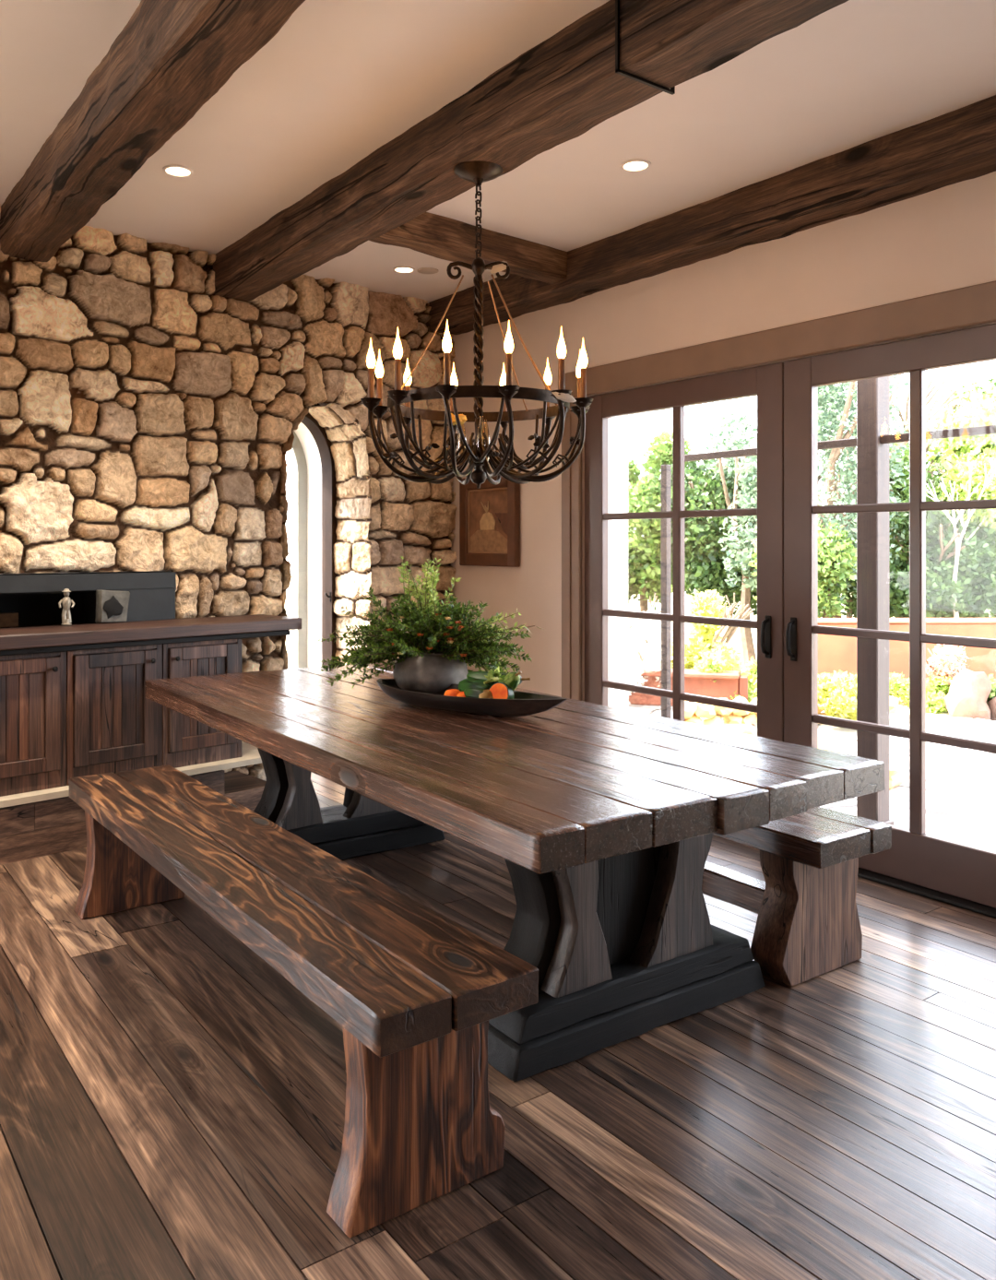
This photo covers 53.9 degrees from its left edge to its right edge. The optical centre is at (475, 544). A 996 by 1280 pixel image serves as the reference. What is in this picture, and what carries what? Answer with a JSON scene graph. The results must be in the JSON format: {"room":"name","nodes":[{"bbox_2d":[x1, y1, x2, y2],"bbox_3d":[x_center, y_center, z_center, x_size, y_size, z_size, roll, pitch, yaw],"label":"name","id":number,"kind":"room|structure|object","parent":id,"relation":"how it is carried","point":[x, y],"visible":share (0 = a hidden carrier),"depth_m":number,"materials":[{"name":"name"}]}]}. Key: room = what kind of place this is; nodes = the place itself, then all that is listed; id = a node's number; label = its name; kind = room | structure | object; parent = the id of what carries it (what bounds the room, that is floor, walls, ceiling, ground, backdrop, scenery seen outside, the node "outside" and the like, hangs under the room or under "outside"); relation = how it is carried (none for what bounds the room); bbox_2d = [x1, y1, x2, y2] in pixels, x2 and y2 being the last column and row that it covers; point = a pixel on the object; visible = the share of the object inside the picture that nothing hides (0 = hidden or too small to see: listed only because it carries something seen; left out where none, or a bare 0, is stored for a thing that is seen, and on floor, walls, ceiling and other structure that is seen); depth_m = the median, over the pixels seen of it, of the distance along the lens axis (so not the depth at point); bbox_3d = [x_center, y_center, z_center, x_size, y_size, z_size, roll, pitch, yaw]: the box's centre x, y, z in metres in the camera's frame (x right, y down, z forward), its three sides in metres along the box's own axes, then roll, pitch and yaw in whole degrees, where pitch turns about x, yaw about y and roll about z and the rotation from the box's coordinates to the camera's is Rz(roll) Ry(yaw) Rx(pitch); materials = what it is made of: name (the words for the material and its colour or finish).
{"room":"dining room","nodes":[
{"label":"dining room","id":0,"kind":"room"},
{"bbox_2d":[0,205,457,781],"bbox_3d":[-1.923,-0.106,5.171,4.900,2.913,0.708,0,0,-43],"label":"stone wall","id":1,"kind":"structure","parent":0,"point":[148,415],"depth_m":5.18,"materials":[{"name":"stone"}]},
{"bbox_2d":[0,651,66,796],"bbox_3d":[-2.091,0.775,4.330,0.446,0.605,0.372,0,0,-43],"label":"lower cabinet","id":2,"kind":"object","parent":1,"relation":"attached to","point":[33,686],"visible":0.95,"depth_m":4.27,"materials":[{"name":"brown wood"}]},
{"bbox_2d":[0,570,175,628],"bbox_3d":[-2.668,0.289,4.323,2.655,0.302,0.407,0,0,-43],"label":"backsplash","id":3,"kind":"structure","parent":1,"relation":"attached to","point":[26,599],"depth_m":4.94,"materials":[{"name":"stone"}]},
{"bbox_2d":[66,644,162,785],"bbox_3d":[-1.762,0.775,4.636,0.446,0.605,0.372,0,0,-43],"label":"lower cabinet","id":4,"kind":"object","parent":1,"relation":"attached to","point":[112,727],"visible":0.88,"depth_m":4.51,"materials":[{"name":"brown wood"}]},
{"bbox_2d":[0,742,261,807],"bbox_3d":[-2.256,1.092,4.171,3.050,0.028,0.440,0,0,-43],"label":"trim","id":5,"kind":"structure","parent":1,"relation":"attached to","point":[250,754],"depth_m":4.71,"materials":[{"name":"wood"}]},
{"bbox_2d":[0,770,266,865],"bbox_3d":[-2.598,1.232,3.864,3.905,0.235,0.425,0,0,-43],"label":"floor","id":6,"kind":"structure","parent":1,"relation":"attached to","point":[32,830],"depth_m":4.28,"materials":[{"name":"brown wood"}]},
{"bbox_2d":[0,614,301,655],"bbox_3d":[-1.813,0.428,4.567,2.102,0.091,0.396,0,0,-43],"label":"countertop","id":7,"kind":"structure","parent":1,"relation":"attached to","point":[74,637],"depth_m":4.59,"materials":[{"name":"brown wood"}]},
{"bbox_2d":[58,588,74,625],"bbox_3d":[-1.948,0.296,4.662,0.076,0.175,0.047,0,0,-36],"label":"figurine","id":8,"kind":"object","parent":7,"relation":"on","point":[66,602],"visible":1,"depth_m":4.65,"materials":[{"name":"beige ceramic"}]},
{"bbox_2d":[94,589,130,623],"bbox_3d":[-1.783,0.302,4.819,0.150,0.164,0.087,0,0,-43],"label":"carved block","id":9,"kind":"object","parent":7,"relation":"on","point":[112,606],"visible":1,"depth_m":4.79,"materials":[{"name":"stone"}]},
{"bbox_2d":[162,639,241,768],"bbox_3d":[-1.440,0.775,4.934,0.423,0.605,0.372,0,0,-43],"label":"lower cabinet","id":10,"kind":"object","parent":1,"relation":"attached to","point":[186,741],"visible":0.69,"depth_m":4.79,"materials":[{"name":"brown wood"}]},
{"bbox_2d":[287,402,337,668],"bbox_3d":[-1.231,0.193,6.134,0.855,2.315,0.378,0,0,-43],"label":"window","id":11,"kind":"structure","parent":1,"relation":"in","point":[314,523],"depth_m":6.34,"materials":[{"name":"white glass"}]},
{"bbox_2d":[0,772,995,1279],"bbox_3d":[-0.813,1.360,1.800,6.789,0.020,14.230,0,0,-36],"label":"floor","id":12,"kind":"structure","parent":0,"point":[172,1105],"depth_m":2.32,"materials":[{"name":"brown wood"}]},
{"bbox_2d":[68,764,538,1238],"bbox_3d":[-0.707,1.116,2.872,0.397,0.472,2.328,0,0,-36],"label":"bench","id":13,"kind":"object","parent":12,"relation":"on","point":[414,993],"visible":1,"depth_m":2.11,"materials":[{"name":"brown wood"}]},
{"bbox_2d":[144,662,884,1081],"bbox_3d":[-0.165,0.981,3.578,1.243,0.744,2.889,0,0,-34],"label":"dining table","id":14,"kind":"object","parent":12,"relation":"on","point":[603,821],"visible":0.88,"depth_m":2.77,"materials":[{"name":"brown wood"}]},
{"bbox_2d":[316,556,544,693],"bbox_3d":[-0.174,0.317,3.882,0.907,0.545,0.576,0,0,-1],"label":"arrangement","id":15,"kind":"object","parent":14,"relation":"on","point":[437,646],"visible":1,"depth_m":3.80,"materials":[{"name":"plant"}]},
{"bbox_2d":[376,678,566,716],"bbox_3d":[-0.035,0.568,3.590,0.860,0.084,0.270,0,0,36],"label":"wooden bowl","id":16,"kind":"object","parent":14,"relation":"on","point":[524,704],"visible":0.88,"depth_m":3.47,"materials":[{"name":"brown wood"}]},
{"bbox_2d":[444,688,461,696],"bbox_3d":[-0.078,0.551,3.571,0.085,0.046,0.055,0,0,41],"label":"gourd","id":17,"kind":"object","parent":16,"relation":"in","point":[453,692],"visible":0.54,"depth_m":3.56,"materials":[{"name":"orange food"}]},
{"bbox_2d":[456,691,465,697],"bbox_3d":[-0.037,0.553,3.545,0.072,0.041,0.040,0,0,26],"label":"gourd","id":18,"kind":"object","parent":16,"relation":"in","point":[460,694],"visible":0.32,"depth_m":3.53,"materials":[{"name":"orange food"}]},
{"bbox_2d":[457,678,491,691],"bbox_3d":[0.005,0.535,3.590,0.085,0.076,0.216,0,0,-34],"label":"squash","id":19,"kind":"object","parent":16,"relation":"in","point":[464,684],"visible":0.43,"depth_m":3.58,"materials":[{"name":"green food"}]},
{"bbox_2d":[463,687,493,698],"bbox_3d":[0.009,0.542,3.516,0.064,0.054,0.142,0,0,-44],"label":"squash","id":20,"kind":"object","parent":16,"relation":"in","point":[474,692],"visible":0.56,"depth_m":3.50,"materials":[{"name":"green food"}]},
{"bbox_2d":[478,689,492,698],"bbox_3d":[0.044,0.545,3.498,0.085,0.057,0.057,0,0,-12],"label":"gourd","id":21,"kind":"object","parent":16,"relation":"in","point":[487,693],"visible":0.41,"depth_m":3.47,"materials":[{"name":"beige food"}]},
{"bbox_2d":[466,671,530,686],"bbox_3d":[0.079,0.499,3.569,0.249,0.066,0.078,0,0,28],"label":"squash","id":22,"kind":"object","parent":16,"relation":"in","point":[473,676],"visible":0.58,"depth_m":3.57,"materials":[{"name":"green food"}]},
{"bbox_2d":[489,682,514,699],"bbox_3d":[0.094,0.533,3.478,0.096,0.089,0.072,0,0,39],"label":"pumpkin","id":23,"kind":"object","parent":16,"relation":"in","point":[499,690],"visible":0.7,"depth_m":3.46,"materials":[{"name":"orange food"}]},
{"bbox_2d":[483,666,506,684],"bbox_3d":[0.074,0.468,3.507,0.102,0.058,0.108,0,0,-36],"label":"stalk","id":24,"kind":"object","parent":23,"relation":"on","point":[491,677],"visible":0.94,"depth_m":3.50,"materials":[{"name":"green food"}]},
{"bbox_2d":[502,670,521,690],"bbox_3d":[0.115,0.495,3.500,0.067,0.107,0.172,0,0,-16],"label":"striped squash","id":25,"kind":"object","parent":16,"relation":"in","point":[512,680],"visible":0.59,"depth_m":3.45,"materials":[{"name":"green food"}]},
{"bbox_2d":[443,806,891,986],"bbox_3d":[0.488,1.116,3.949,0.410,0.472,2.355,0,0,-35],"label":"bench","id":26,"kind":"object","parent":12,"relation":"on","point":[808,926],"visible":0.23,"depth_m":3.05,"materials":[{"name":"brown wood"}]},
{"bbox_2d":[0,0,995,303],"bbox_3d":[-0.431,-1.627,1.231,7.143,0.150,9.300,0,0,-36],"label":"ceiling","id":27,"kind":"structure","parent":0,"point":[340,80],"depth_m":3.50,"materials":[{"name":"paint"}]},
{"bbox_2d":[0,0,305,261],"bbox_3d":[0.245,-1.454,1.325,0.234,0.252,8.067,0,0,-36],"label":"ceiling beam","id":28,"kind":"structure","parent":27,"relation":"attached to","point":[171,57],"depth_m":3.06,"materials":[{"name":"brown wood"}]},
{"bbox_2d":[162,164,193,177],"bbox_3d":[-1.234,-1.548,4.061,0.124,0.007,0.124,0,0,-36],"label":"recessed light","id":29,"kind":"object","parent":27,"relation":"in","point":[178,171],"visible":1,"depth_m":4.06,"materials":[{"name":"paint"}]},
{"bbox_2d":[392,265,414,272],"bbox_3d":[-0.405,-1.548,5.517,0.124,0.007,0.124,0,0,-36],"label":"recessed light","id":30,"kind":"object","parent":27,"relation":"in","point":[403,268],"visible":1,"depth_m":5.51,"materials":[{"name":"paint"}]},
{"bbox_2d":[417,267,438,273],"bbox_3d":[-0.272,-1.549,5.548,0.120,0.006,0.120,0,0,-36],"label":"ceiling vent","id":31,"kind":"object","parent":27,"relation":"in","point":[424,270],"visible":1,"depth_m":5.53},
{"bbox_2d":[368,212,567,284],"bbox_3d":[-0.033,-1.487,4.835,1.306,0.180,0.153,0,0,-41],"label":"ceiling beam","id":32,"kind":"structure","parent":27,"relation":"attached to","point":[438,236],"depth_m":4.79,"materials":[{"name":"brown wood"}]},
{"bbox_2d":[212,0,848,301],"bbox_3d":[1.075,-1.454,2.010,0.238,0.252,8.204,0,0,-36],"label":"ceiling beam","id":33,"kind":"structure","parent":27,"relation":"attached to","point":[620,54],"depth_m":3.18,"materials":[{"name":"brown wood"}]},
{"bbox_2d":[360,160,593,488],"bbox_3d":[0.011,-0.768,3.484,0.813,1.136,0.838,0,0,-36],"label":"chandelier","id":34,"kind":"object","parent":33,"relation":"hanging from","point":[480,454],"visible":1,"depth_m":3.40,"materials":[{"name":"metal"}]},
{"bbox_2d":[366,338,375,397],"bbox_3d":[-0.363,-0.604,3.388,0.031,0.224,0.030,0,0,-36],"label":"candle","id":35,"kind":"object","parent":34,"relation":"on","point":[371,360],"depth_m":3.38,"materials":[{"name":"white glass"}]},
{"bbox_2d":[375,348,383,405],"bbox_3d":[-0.353,-0.604,3.584,0.031,0.224,0.030,0,0,-36],"label":"candle","id":36,"kind":"object","parent":34,"relation":"on","point":[379,370],"depth_m":3.58,"materials":[{"name":"white glass"}]},
{"bbox_2d":[392,326,402,390],"bbox_3d":[-0.257,-0.604,3.222,0.031,0.224,0.030,0,0,-36],"label":"candle","id":37,"kind":"object","parent":34,"relation":"on","point":[397,349],"depth_m":3.21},
{"bbox_2d":[403,359,411,407],"bbox_3d":[-0.263,-0.604,3.759,0.031,0.224,0.030,0,0,-36],"label":"candle","id":38,"kind":"object","parent":34,"relation":"on","point":[407,373],"depth_m":3.75,"materials":[{"name":"white glass"}]},
{"bbox_2d":[442,320,451,384],"bbox_3d":[-0.092,-0.604,3.115,0.031,0.224,0.030,0,0,-36],"label":"candle","id":39,"kind":"object","parent":34,"relation":"on","point":[446,341],"depth_m":3.11,"materials":[{"name":"white glass"}]},
{"bbox_2d":[450,365,457,411],"bbox_3d":[-0.087,-0.604,3.849,0.031,0.224,0.030,0,0,-36],"label":"candle","id":40,"kind":"object","parent":34,"relation":"on","point":[454,381],"depth_m":3.84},
{"bbox_2d":[499,363,506,411],"bbox_3d":[0.109,-0.604,3.858,0.031,0.224,0.030,0,0,-36],"label":"candle","id":41,"kind":"object","parent":34,"relation":"on","point":[503,379],"depth_m":3.85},
{"bbox_2d":[504,320,513,385],"bbox_3d":[0.105,-0.604,3.124,0.031,0.224,0.030,0,0,-36],"label":"candle","id":42,"kind":"object","parent":34,"relation":"on","point":[508,342],"depth_m":3.11,"materials":[{"name":"white glass"}]},
{"bbox_2d":[544,359,551,407],"bbox_3d":[0.275,-0.604,3.751,0.031,0.224,0.030,0,0,-36],"label":"candle","id":43,"kind":"object","parent":34,"relation":"on","point":[547,376],"depth_m":3.74,"materials":[{"name":"white glass"}]},
{"bbox_2d":[557,327,566,389],"bbox_3d":[0.280,-0.604,3.213,0.031,0.224,0.030,0,0,-36],"label":"candle","id":44,"kind":"object","parent":34,"relation":"on","point":[561,349],"depth_m":3.20,"materials":[{"name":"white glass"}]},
{"bbox_2d":[575,351,580,397],"bbox_3d":[0.381,-0.604,3.585,0.031,0.224,0.030,0,0,-36],"label":"candle","id":45,"kind":"object","parent":34,"relation":"on","point":[578,367],"depth_m":3.58,"materials":[{"name":"white glass"}]},
{"bbox_2d":[579,337,587,397],"bbox_3d":[0.371,-0.604,3.388,0.031,0.224,0.030,0,0,-36],"label":"candle","id":46,"kind":"object","parent":34,"relation":"on","point":[583,359],"depth_m":3.38,"materials":[{"name":"white glass"}]},
{"bbox_2d":[620,158,651,171],"bbox_3d":[0.652,-1.548,4.002,0.124,0.007,0.124,0,0,-36],"label":"recessed light","id":47,"kind":"object","parent":27,"relation":"in","point":[635,164],"visible":1,"depth_m":4.00,"materials":[{"name":"paint"}]},
{"bbox_2d":[428,94,995,334],"bbox_3d":[2.239,-1.470,2.959,0.238,0.225,8.375,0,0,-36],"label":"ceiling beam","id":48,"kind":"structure","parent":27,"relation":"attached to","point":[959,145],"depth_m":4.18,"materials":[{"name":"brown wood"}]},
{"bbox_2d":[612,414,628,710],"bbox_3d":[0.636,0.075,5.856,0.507,2.550,0.255,0,0,-36],"label":"wall","id":49,"kind":"structure","parent":0,"point":[620,424],"depth_m":5.86,"materials":[{"name":"white paint"}]},
{"bbox_2d":[450,171,995,707],"bbox_3d":[2.309,-0.101,3.212,0.220,2.902,9.300,0,0,-36],"label":"wall","id":50,"kind":"structure","parent":0,"point":[943,239],"depth_m":4.79,"materials":[{"name":"paint"}]},
{"bbox_2d":[459,475,520,567],"bbox_3d":[0.079,-0.145,6.069,0.044,0.556,0.580,0,0,-36],"label":"framed picture","id":51,"kind":"object","parent":50,"relation":"attached to","point":[490,514],"visible":0.91,"depth_m":6.05,"materials":[{"name":"brown wood"}]},
{"bbox_2d":[584,362,783,742],"bbox_3d":[0.978,0.262,4.874,0.101,2.146,1.303,0,0,-36],"label":"door","id":52,"kind":"structure","parent":50,"relation":"in","point":[765,382],"depth_m":4.85,"materials":[{"name":"brown wood"}]},
{"bbox_2d":[561,280,995,700],"bbox_3d":[1.733,0.195,3.789,0.036,2.310,4.260,0,0,-36],"label":"trim","id":53,"kind":"structure","parent":50,"relation":"attached to","point":[975,304],"depth_m":4.58,"materials":[{"name":"brown wood"}]},
{"bbox_2d":[783,323,995,908],"bbox_3d":[1.746,0.262,3.812,0.101,2.146,1.309,0,0,-36],"label":"door","id":54,"kind":"structure","parent":50,"relation":"in","point":[965,871],"depth_m":3.91,"materials":[{"name":"brown wood"}]},
{"bbox_2d":[857,867,995,918],"bbox_3d":[1.815,1.343,3.848,0.275,0.014,3.950,0,0,-36],"label":"trim","id":55,"kind":"structure","parent":50,"relation":"attached to","point":[928,893],"depth_m":3.76,"materials":[{"name":"brown wood"}]},
{"label":"outside","id":56,"kind":"structure","parent":0,"visible":0},
{"bbox_2d":[284,574,991,698],"bbox_3d":[3.478,1.670,21.643,59.000,0.360,59.000,0,0,-36],"label":"ground","id":57,"kind":"structure","parent":56,"point":[736,640],"depth_m":16.66,"materials":[{"name":"soil"}]},
{"bbox_2d":[628,592,687,667],"bbox_3d":[1.612,0.978,9.221,0.865,1.027,0.706,0,0,-21],"label":"shrub","id":58,"kind":"object","parent":57,"relation":"on","point":[634,644],"visible":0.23,"depth_m":9.10,"materials":[{"name":"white plant"}]},
{"bbox_2d":[628,466,690,608],"bbox_3d":[1.829,0.117,13.812,2.308,2.768,2.275,0,0,-36],"label":"tree","id":59,"kind":"object","parent":57,"relation":"on","point":[634,592],"visible":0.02,"depth_m":12.96,"materials":[{"name":"green plant"}]},
{"bbox_2d":[628,429,705,642],"bbox_3d":[2.245,-0.004,12.909,1.919,2.993,1.981,0,0,-36],"label":"tree","id":60,"kind":"object","parent":57,"relation":"on","point":[662,455],"visible":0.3,"depth_m":12.55,"materials":[{"name":"green plant"}]},
{"bbox_2d":[654,592,701,639],"bbox_3d":[2.027,0.976,9.658,0.723,1.033,0.635,0,0,-36],"label":"shrub","id":61,"kind":"object","parent":57,"relation":"on","point":[687,627],"visible":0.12,"depth_m":9.64,"materials":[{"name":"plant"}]},
{"bbox_2d":[632,459,742,637],"bbox_3d":[2.921,0.107,12.533,2.069,2.782,1.866,0,0,-36],"label":"tree","id":62,"kind":"object","parent":57,"relation":"on","point":[704,534],"visible":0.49,"depth_m":11.80,"materials":[{"name":"green plant"}]},
{"bbox_2d":[687,461,757,616],"bbox_3d":[3.544,0.172,11.941,1.867,2.654,1.818,0,0,-36],"label":"tree","id":63,"kind":"object","parent":57,"relation":"on","point":[753,592],"visible":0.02,"depth_m":11.86,"materials":[{"name":"green plant"}]},
{"bbox_2d":[699,399,834,671],"bbox_3d":[3.367,-0.358,11.418,1.672,3.721,1.545,0,0,27],"label":"tree","id":64,"kind":"object","parent":57,"relation":"on","point":[748,464],"visible":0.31,"depth_m":11.42,"materials":[{"name":"green plant"}]},
{"bbox_2d":[748,513,856,617],"bbox_3d":[3.504,0.566,10.335,1.222,1.856,1.361,0,0,33],"label":"tree","id":65,"kind":"object","parent":57,"relation":"on","point":[826,559],"visible":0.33,"depth_m":9.80,"materials":[{"name":"green plant"}]},
{"bbox_2d":[817,669,856,726],"bbox_3d":[2.660,1.217,7.303,0.523,0.548,0.561,0,0,-36],"label":"shrub","id":66,"kind":"object","parent":57,"relation":"on","point":[837,693],"visible":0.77,"depth_m":7.18,"materials":[{"name":"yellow plant"}]},
{"bbox_2d":[835,498,856,617],"bbox_3d":[4.875,0.293,12.306,2.416,2.414,1.752,0,0,17],"label":"tree","id":67,"kind":"object","parent":57,"relation":"on","point":[850,600],"visible":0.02,"depth_m":12.51,"materials":[{"name":"green plant"}]},
{"bbox_2d":[817,426,894,617],"bbox_3d":[4.039,0.134,10.479,0.835,2.719,1.335,0,0,22],"label":"bare tree","id":68,"kind":"object","parent":57,"relation":"on","point":[837,482],"visible":0.16,"depth_m":10.35,"materials":[{"name":"green plant"}]},
{"bbox_2d":[817,374,957,617],"bbox_3d":[3.998,-0.413,10.636,2.166,3.826,1.867,0,0,-42],"label":"tree","id":69,"kind":"object","parent":57,"relation":"on","point":[829,410],"visible":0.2,"depth_m":10.08,"materials":[{"name":"green plant"}]},
{"bbox_2d":[820,370,971,610],"bbox_3d":[5.171,-0.554,11.682,1.769,4.114,1.706,0,0,-11],"label":"tree","id":70,"kind":"object","parent":57,"relation":"on","point":[900,386],"visible":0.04,"depth_m":11.76,"materials":[{"name":"green plant"}]},
{"bbox_2d":[817,617,995,706],"bbox_3d":[4.506,1.085,8.950,3.540,0.810,0.280,0,0,-1],"label":"wall","id":71,"kind":"structure","parent":57,"relation":"on","point":[835,653],"depth_m":8.82,"materials":[{"name":"paint"}]},
{"bbox_2d":[840,500,995,617],"bbox_3d":[4.705,0.502,10.371,1.608,1.993,1.433,0,0,-36],"label":"tree","id":72,"kind":"object","parent":57,"relation":"on","point":[936,596],"visible":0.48,"depth_m":10.06,"materials":[{"name":"green plant"}]},
{"bbox_2d":[896,675,952,713],"bbox_3d":[3.675,1.268,7.872,0.537,0.449,0.478,0,0,-21],"label":"shrub","id":73,"kind":"object","parent":57,"relation":"on","point":[936,691],"visible":0.57,"depth_m":7.86,"materials":[{"name":"green plant"}]},
{"bbox_2d":[888,442,968,600],"bbox_3d":[5.225,0.132,11.041,1.820,2.728,1.645,0,0,-14],"label":"tree","id":74,"kind":"object","parent":57,"relation":"on","point":[904,495],"visible":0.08,"depth_m":10.76,"materials":[{"name":"green plant"}]},
{"bbox_2d":[888,704,995,736],"bbox_3d":[4.037,1.395,6.755,0.280,0.150,3.420,0,0,-28],"label":"kerb","id":75,"kind":"object","parent":57,"relation":"on","point":[943,720],"visible":0.33,"depth_m":7.38,"materials":[{"name":"white concrete"}]},
{"bbox_2d":[888,672,906,698],"bbox_3d":[3.435,1.263,8.120,0.285,0.460,0.414,0,0,-12],"label":"shrub","id":76,"kind":"object","parent":75,"relation":"on","point":[894,683],"visible":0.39,"depth_m":7.99,"materials":[{"name":"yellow plant"}]},
{"bbox_2d":[925,643,968,686],"bbox_3d":[3.872,1.129,8.013,0.404,0.726,0.374,0,0,-36],"label":"shrub","id":77,"kind":"object","parent":57,"relation":"on","point":[939,668],"visible":0.66,"depth_m":7.94,"materials":[{"name":"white plant"}]},
{"bbox_2d":[899,376,995,617],"bbox_3d":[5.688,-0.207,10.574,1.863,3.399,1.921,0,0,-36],"label":"tree","id":78,"kind":"object","parent":57,"relation":"on","point":[956,467],"visible":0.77,"depth_m":10.38,"materials":[{"name":"green plant"}]},
{"bbox_2d":[925,534,995,617],"bbox_3d":[5.570,0.596,10.230,1.578,1.794,1.546,0,0,36],"label":"tree","id":79,"kind":"object","parent":57,"relation":"on","point":[980,568],"visible":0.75,"depth_m":9.88,"materials":[{"name":"green plant"}]},
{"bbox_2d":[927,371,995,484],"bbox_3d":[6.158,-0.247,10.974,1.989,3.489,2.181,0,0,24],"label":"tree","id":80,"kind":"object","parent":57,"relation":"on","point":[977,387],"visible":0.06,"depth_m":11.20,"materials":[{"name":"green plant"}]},
{"bbox_2d":[944,667,991,720],"bbox_3d":[3.819,1.265,7.614,0.366,0.615,0.350,0,0,8],"label":"rock","id":81,"kind":"object","parent":57,"relation":"on","point":[969,691],"visible":0.69,"depth_m":7.49,"materials":[{"name":"white stone"}]},
{"bbox_2d":[946,668,995,703],"bbox_3d":[4.013,1.236,7.782,0.469,0.516,0.516,0,0,-36],"label":"shrub","id":82,"kind":"object","parent":57,"relation":"on","point":[992,693],"visible":0.09,"depth_m":7.62,"materials":[{"name":"green plant"}]},
{"bbox_2d":[987,696,995,721],"bbox_3d":[4.162,1.306,7.488,0.324,0.451,0.444,0,0,-36],"label":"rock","id":83,"kind":"object","parent":57,"relation":"on","point":[991,704],"visible":0.46,"depth_m":7.53,"materials":[{"name":"brown stone"}]},
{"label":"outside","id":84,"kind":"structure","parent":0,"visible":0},
{"bbox_2d":[628,704,995,850],"bbox_3d":[4.969,1.420,2.483,3.237,0.100,14.200,0,0,-36],"label":"patio","id":85,"kind":"structure","parent":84,"point":[961,782],"depth_m":5.56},
{"bbox_2d":[628,647,672,704],"bbox_3d":[1.385,1.176,8.400,0.617,0.640,0.673,0,0,-36],"label":"shrub","id":86,"kind":"object","parent":85,"relation":"on","point":[651,659],"visible":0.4,"depth_m":8.24,"materials":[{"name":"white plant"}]},
{"bbox_2d":[660,464,671,718],"bbox_3d":[1.121,0.450,5.784,0.044,1.840,0.048,0,0,-36],"label":"pergola post","id":87,"kind":"object","parent":85,"relation":"on","point":[665,469],"visible":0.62,"depth_m":5.77,"materials":[{"name":"grey wood"}]},
{"bbox_2d":[628,667,747,706],"bbox_3d":[1.670,1.220,8.330,1.240,0.300,0.280,0,0,16],"label":"terracotta planter","id":88,"kind":"object","parent":85,"relation":"on","point":[695,681],"visible":0.38,"depth_m":8.21,"materials":[{"name":"orange ceramic"}]},
{"bbox_2d":[655,589,752,678],"bbox_3d":[2.038,0.943,8.767,0.920,1.103,0.723,0,0,42],"label":"shrub","id":89,"kind":"object","parent":85,"relation":"on","point":[703,644],"visible":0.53,"depth_m":8.70,"materials":[{"name":"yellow plant"}]},
{"bbox_2d":[695,652,757,702],"bbox_3d":[2.193,1.202,8.226,0.566,0.578,0.579,0,0,-36],"label":"shrub","id":90,"kind":"object","parent":85,"relation":"on","point":[710,665],"visible":0.25,"depth_m":8.21,"materials":[{"name":"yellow plant"}]},
{"bbox_2d":[735,724,757,735],"bbox_3d":[1.619,1.274,5.935,0.362,0.368,0.292,0,0,-3],"label":"boulder","id":91,"kind":"object","parent":85,"relation":"on","point":[747,728],"visible":0.09,"depth_m":5.85,"materials":[{"name":"white stone"}]},
{"bbox_2d":[684,695,898,726],"bbox_3d":[2.376,1.320,7.575,1.903,0.307,0.274,0,0,-7],"label":"wall","id":92,"kind":"structure","parent":85,"relation":"on","point":[713,715],"depth_m":7.45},
{"bbox_2d":[817,735,841,752],"bbox_3d":[1.987,1.273,5.759,0.430,0.347,0.341,0,0,-36],"label":"boulder","id":93,"kind":"object","parent":85,"relation":"on","point":[824,742],"visible":0.11,"depth_m":5.71,"materials":[{"name":"white stone"}]},
{"bbox_2d":[856,376,894,825],"bbox_3d":[1.911,-0.080,4.713,0.140,2.900,0.140,0,0,-36],"label":"pergola post","id":94,"kind":"object","parent":85,"relation":"on","point":[872,395],"visible":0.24,"depth_m":4.67,"materials":[{"name":"wood"}]},
{"bbox_2d":[684,424,995,462],"bbox_3d":[2.020,-0.499,4.546,0.042,0.040,2.901,0,0,-36],"label":"rail","id":95,"kind":"object","parent":94,"relation":"attached to","point":[983,430],"visible":0.66,"depth_m":4.64,"materials":[{"name":"brown wood"}]},
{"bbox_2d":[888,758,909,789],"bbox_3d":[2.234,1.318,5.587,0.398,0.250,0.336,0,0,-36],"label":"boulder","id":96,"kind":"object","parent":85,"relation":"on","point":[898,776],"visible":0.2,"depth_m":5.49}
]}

